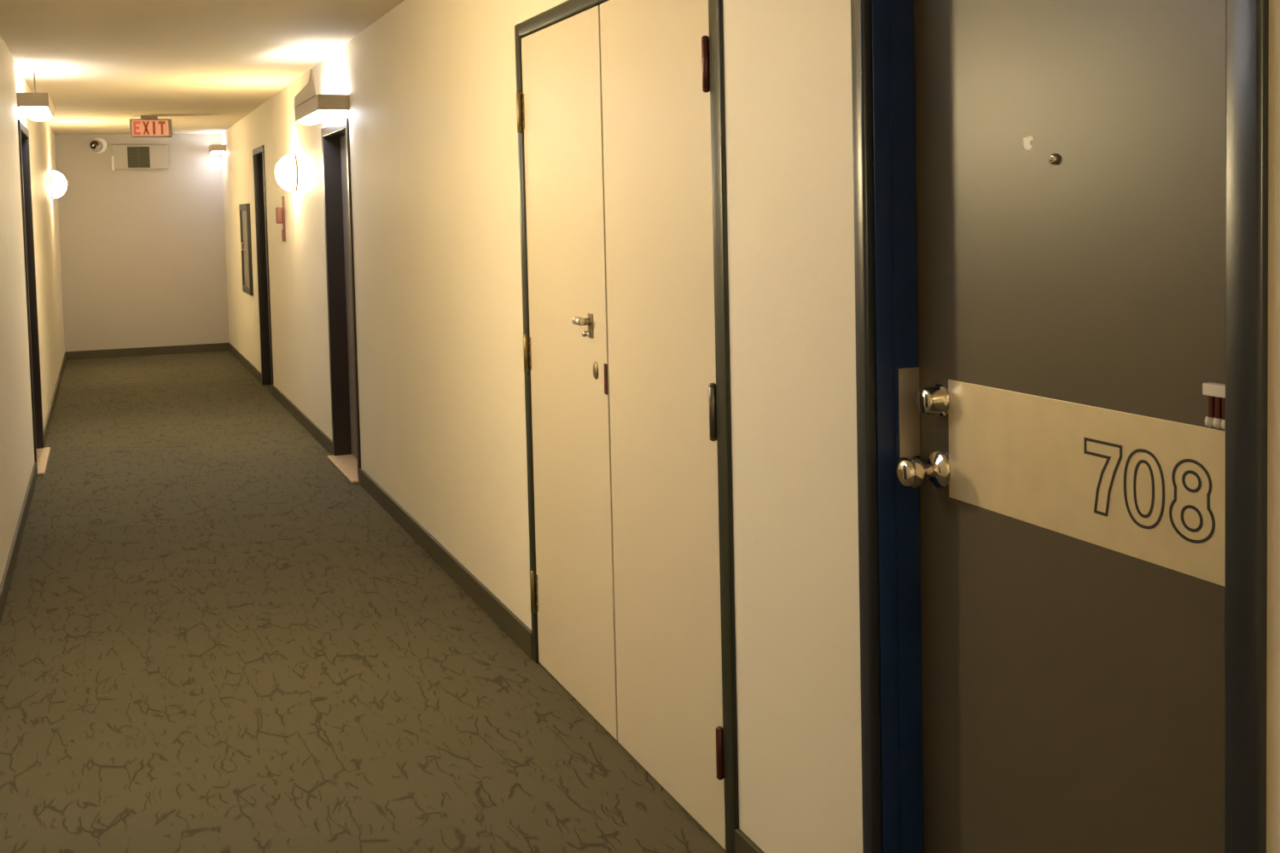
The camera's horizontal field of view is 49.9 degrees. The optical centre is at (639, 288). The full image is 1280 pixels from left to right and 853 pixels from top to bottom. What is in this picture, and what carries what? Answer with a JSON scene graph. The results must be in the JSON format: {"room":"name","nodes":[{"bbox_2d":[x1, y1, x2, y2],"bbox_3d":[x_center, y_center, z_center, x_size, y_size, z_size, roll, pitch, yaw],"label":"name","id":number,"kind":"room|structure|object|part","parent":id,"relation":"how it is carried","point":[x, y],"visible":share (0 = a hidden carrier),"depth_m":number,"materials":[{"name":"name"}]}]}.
{"room":"apartment building corridor","nodes":[
{"label":"apartment building corridor","id":0,"kind":"room"},
{"bbox_2d":[0,34,64,584],"bbox_3d":[-2.713,0.008,5.603,0.160,2.360,18.800,-3,4,-21],"label":"wall","id":1,"kind":"structure","parent":0,"point":[16,431],"depth_m":7.17,"materials":[{"name":"paint"}]},
{"bbox_2d":[0,351,66,624],"bbox_3d":[-2.605,1.138,5.695,0.013,0.088,18.788,-3,4,-21],"label":"baseboard","id":2,"kind":"structure","parent":1,"relation":"attached to","point":[8,571],"depth_m":6.45,"materials":[{"name":"grey rubber"}]},
{"bbox_2d":[17,119,50,476],"bbox_3d":[-3.704,0.044,8.227,0.205,2.030,1.000,-3,4,-21],"label":"door","id":3,"kind":"structure","parent":1,"relation":"in","point":[41,454],"depth_m":8.63,"materials":[{"name":"brown paint"}]},
{"bbox_2d":[16,72,53,121],"bbox_3d":[-3.606,-1.136,8.208,0.165,0.217,0.924,-3,4,-21],"label":"strip light","id":4,"kind":"object","parent":1,"relation":"attached to","point":[35,106],"visible":1,"depth_m":7.80,"materials":[{"name":"beige metal"}]},
{"bbox_3d":[-3.439,-1.069,7.787,0.165,0.080,0.014,-3,4,-21],"label":"plate","id":5,"kind":"part","parent":4,"relation":"part of","materials":[{"name":"beige metal"}]},
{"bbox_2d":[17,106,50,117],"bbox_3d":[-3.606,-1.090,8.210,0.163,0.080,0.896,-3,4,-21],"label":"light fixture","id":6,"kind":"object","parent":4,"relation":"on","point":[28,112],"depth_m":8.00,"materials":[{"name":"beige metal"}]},
{"bbox_3d":[-3.435,-1.168,7.800,0.010,0.115,0.010,-3,4,-21],"label":"stem","id":7,"kind":"part","parent":4,"relation":"part of","materials":[{"name":"beige metal"}]},
{"bbox_2d":[21,106,51,121],"bbox_3d":[-3.604,-1.045,8.213,0.137,0.034,0.888,-3,4,-21],"label":"diffuser","id":8,"kind":"object","parent":4,"relation":"attached to","point":[37,113],"depth_m":8.10,"materials":[{"name":"white plastic"}]},
{"bbox_2d":[49,170,66,198],"bbox_3d":[-5.286,-0.945,12.504,0.135,0.260,0.260,-3,4,-21],"label":"wall sconce","id":9,"kind":"object","parent":1,"relation":"attached to","point":[58,183],"visible":1,"depth_m":12.42,"materials":[{"name":"white glass"}]},
{"bbox_3d":[-5.343,-0.942,12.482,0.014,0.260,0.260,-3,4,-21],"label":"wall plate","id":10,"kind":"part","parent":9,"relation":"part of","materials":[{"name":"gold metal"}]},
{"bbox_2d":[54,133,229,351],"bbox_3d":[-5.309,-0.462,14.723,1.980,2.360,0.100,-3,4,-21],"label":"wall","id":11,"kind":"structure","parent":0,"point":[143,254],"depth_m":14.68,"materials":[{"name":"paint"}]},
{"bbox_2d":[89,137,107,153],"bbox_3d":[-5.675,-1.503,14.414,0.176,0.170,0.114,-3,4,-21],"label":"security camera","id":12,"kind":"object","parent":11,"relation":"attached to","point":[99,145],"visible":1,"depth_m":14.40,"materials":[{"name":"white plastic"}]},
{"bbox_2d":[111,145,168,170],"bbox_3d":[-5.307,-1.389,14.590,0.562,0.265,0.064,-3,4,-21],"label":"air vent","id":13,"kind":"object","parent":11,"relation":"in","point":[124,157],"visible":1,"depth_m":14.57,"materials":[{"name":"grey metal"}]},
{"bbox_2d":[66,343,228,360],"bbox_3d":[-5.262,0.674,14.738,1.660,0.088,0.013,-3,4,-21],"label":"baseboard","id":14,"kind":"structure","parent":11,"relation":"attached to","point":[218,346],"depth_m":14.72,"materials":[{"name":"grey rubber"}]},
{"bbox_2d":[0,0,404,134],"bbox_3d":[-1.895,-1.259,5.862,1.980,0.100,19.000,-3,4,-21],"label":"ceiling","id":15,"kind":"structure","parent":0,"point":[201,66],"depth_m":7.46,"materials":[{"name":"paint"}]},
{"bbox_2d":[129,116,172,137],"bbox_3d":[-4.308,-1.423,12.108,0.350,0.185,0.066,-3,4,-21],"label":"exit sign","id":16,"kind":"object","parent":15,"relation":"hanging from","point":[146,126],"visible":1,"depth_m":12.08,"materials":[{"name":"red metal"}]},
{"bbox_2d":[0,350,725,852],"bbox_3d":[-1.837,1.196,6.005,1.980,0.100,19.000,-3,4,-21],"label":"floor","id":17,"kind":"structure","parent":0,"point":[214,638],"depth_m":4.36,"materials":[{"name":"carpet"}]},
{"bbox_2d":[221,0,1279,852],"bbox_3d":[-1.019,-0.070,6.263,0.160,2.360,18.800,-3,4,-21],"label":"wall","id":18,"kind":"structure","parent":0,"point":[430,85],"depth_m":4.40,"materials":[{"name":"paint"}]},
{"bbox_2d":[208,144,226,155],"bbox_3d":[-4.488,-1.470,14.592,0.140,0.093,0.474,-3,4,-21],"label":"strip light","id":19,"kind":"object","parent":18,"relation":"attached to","point":[215,149],"visible":1,"depth_m":14.38,"materials":[{"name":"beige metal"}]},
{"bbox_2d":[210,151,223,155],"bbox_3d":[-4.487,-1.441,14.594,0.112,0.034,0.438,-3,4,-21],"label":"diffuser","id":20,"kind":"object","parent":19,"relation":"attached to","point":[215,153],"depth_m":14.45,"materials":[{"name":"white plastic"}]},
{"bbox_3d":[-4.405,-1.470,14.377,0.140,0.070,0.014,-3,4,-21],"label":"plate","id":21,"kind":"part","parent":19,"relation":"part of","materials":[{"name":"beige metal"}]},
{"bbox_2d":[238,203,253,295],"bbox_3d":[-3.639,-0.365,12.684,0.037,0.825,0.720,-3,4,-21],"label":"picture frame","id":22,"kind":"object","parent":18,"relation":"attached to","point":[245,222],"visible":1,"depth_m":12.61,"materials":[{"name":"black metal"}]},
{"bbox_3d":[-3.630,-0.366,12.687,0.018,0.705,0.600,-3,4,-21],"label":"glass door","id":23,"kind":"part","parent":22,"relation":"part of","materials":[{"name":"brown"}]},
{"bbox_2d":[252,145,273,395],"bbox_3d":[-3.081,-0.163,11.525,0.167,2.030,0.800,-3,4,-21],"label":"door","id":24,"kind":"structure","parent":18,"relation":"in","point":[258,153],"depth_m":11.82,"materials":[{"name":"brown paint"}]},
{"bbox_2d":[275,196,285,241],"bbox_3d":[-2.621,-0.507,10.022,0.060,0.330,0.060,-3,4,-21],"label":"fire alarm","id":25,"kind":"object","parent":18,"relation":"attached to","point":[280,212],"visible":1,"depth_m":10.00,"materials":[{"name":"red plastic"}]},
{"bbox_2d":[274,153,298,191],"bbox_3d":[-2.408,-0.783,9.339,0.135,0.260,0.260,-3,4,-21],"label":"wall sconce","id":26,"kind":"object","parent":18,"relation":"attached to","point":[287,176],"visible":1,"depth_m":9.26,"materials":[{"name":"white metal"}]},
{"bbox_3d":[-2.352,-0.785,9.361,0.014,0.260,0.260,-3,4,-21],"label":"wall plate","id":27,"kind":"part","parent":26,"relation":"part of","materials":[{"name":"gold metal"}]},
{"bbox_2d":[293,69,349,125],"bbox_3d":[-1.782,-1.061,7.646,0.173,0.247,0.924,-3,4,-21],"label":"strip light","id":28,"kind":"object","parent":18,"relation":"attached to","point":[310,108],"visible":1,"depth_m":7.36,"materials":[{"name":"beige metal"}]},
{"bbox_2d":[298,110,345,125],"bbox_3d":[-1.776,-0.955,7.654,0.137,0.034,0.888,-3,4,-21],"label":"diffuser","id":29,"kind":"object","parent":28,"relation":"attached to","point":[305,117],"depth_m":7.56,"materials":[{"name":"white plastic"}]},
{"bbox_3d":[-1.611,-0.979,7.228,0.165,0.080,0.014,-3,4,-21],"label":"plate","id":30,"kind":"part","parent":28,"relation":"part of","materials":[{"name":"beige metal"}]},
{"bbox_2d":[320,117,360,484],"bbox_3d":[-1.639,0.053,7.795,0.205,1.965,0.910,-3,4,-21],"label":"door","id":31,"kind":"structure","parent":18,"relation":"in","point":[335,138],"depth_m":8.14,"materials":[{"name":"brown paint"}]},
{"bbox_3d":[-1.583,0.066,7.817,0.045,1.893,0.808,-3,4,-21],"label":"panel","id":32,"kind":"part","parent":31,"relation":"part of","materials":[{"name":"grey paint"}]},
{"bbox_2d":[228,343,764,852],"bbox_3d":[-1.070,1.067,6.293,0.013,0.088,18.788,-3,4,-21],"label":"baseboard","id":33,"kind":"structure","parent":18,"relation":"attached to","point":[511,625],"depth_m":5.62,"materials":[{"name":"grey rubber"}]},
{"bbox_2d":[514,0,738,852],"bbox_3d":[-0.041,0.219,3.693,0.187,2.035,1.535,-3,4,-21],"label":"door","id":34,"kind":"structure","parent":18,"relation":"in","point":[620,108],"depth_m":3.49,"materials":[{"name":"beige paint"}]},
{"bbox_3d":[-0.169,0.089,3.780,0.023,0.023,0.052,-3,4,-21],"label":"lever","id":35,"kind":"part","parent":34,"relation":"part of","materials":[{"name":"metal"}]},
{"bbox_3d":[-0.150,0.103,3.780,0.034,0.067,0.036,-3,4,-21],"label":"handle plate","id":36,"kind":"part","parent":34,"relation":"part of","materials":[{"name":"metal"}]},
{"bbox_3d":[-0.092,0.244,3.690,0.004,0.083,0.018,-3,4,-21],"label":"latch plate","id":37,"kind":"part","parent":34,"relation":"part of","materials":[{"name":"red paint"}]},
{"bbox_2d":[850,0,1268,852],"bbox_3d":[0.629,0.302,2.051,0.168,2.030,0.915,-3,4,-21],"label":"door","id":38,"kind":"structure","parent":18,"relation":"in","point":[1061,206],"depth_m":2.07,"materials":[{"name":"brown paint"}]},
{"bbox_3d":[0.639,0.301,2.054,0.147,2.030,0.915,-3,4,-21],"label":"frame","id":39,"kind":"part","parent":38,"relation":"part of","materials":[{"name":"blue paint"}]},
{"bbox_3d":[0.476,0.219,2.428,0.042,0.158,0.004,-3,4,-21],"label":"strike plate","id":40,"kind":"part","parent":38,"relation":"part of","materials":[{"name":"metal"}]},
{"bbox_3d":[0.483,0.316,2.368,0.081,0.068,0.068,-3,4,-21],"label":"knob","id":41,"kind":"part","parent":38,"relation":"part of","materials":[{"name":"silver metal"}]},
{"bbox_3d":[0.658,0.273,2.023,0.002,0.203,0.709,-3,4,-21],"label":"number plate","id":42,"kind":"part","parent":38,"relation":"part of","materials":[{"name":"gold metal"}]}
]}

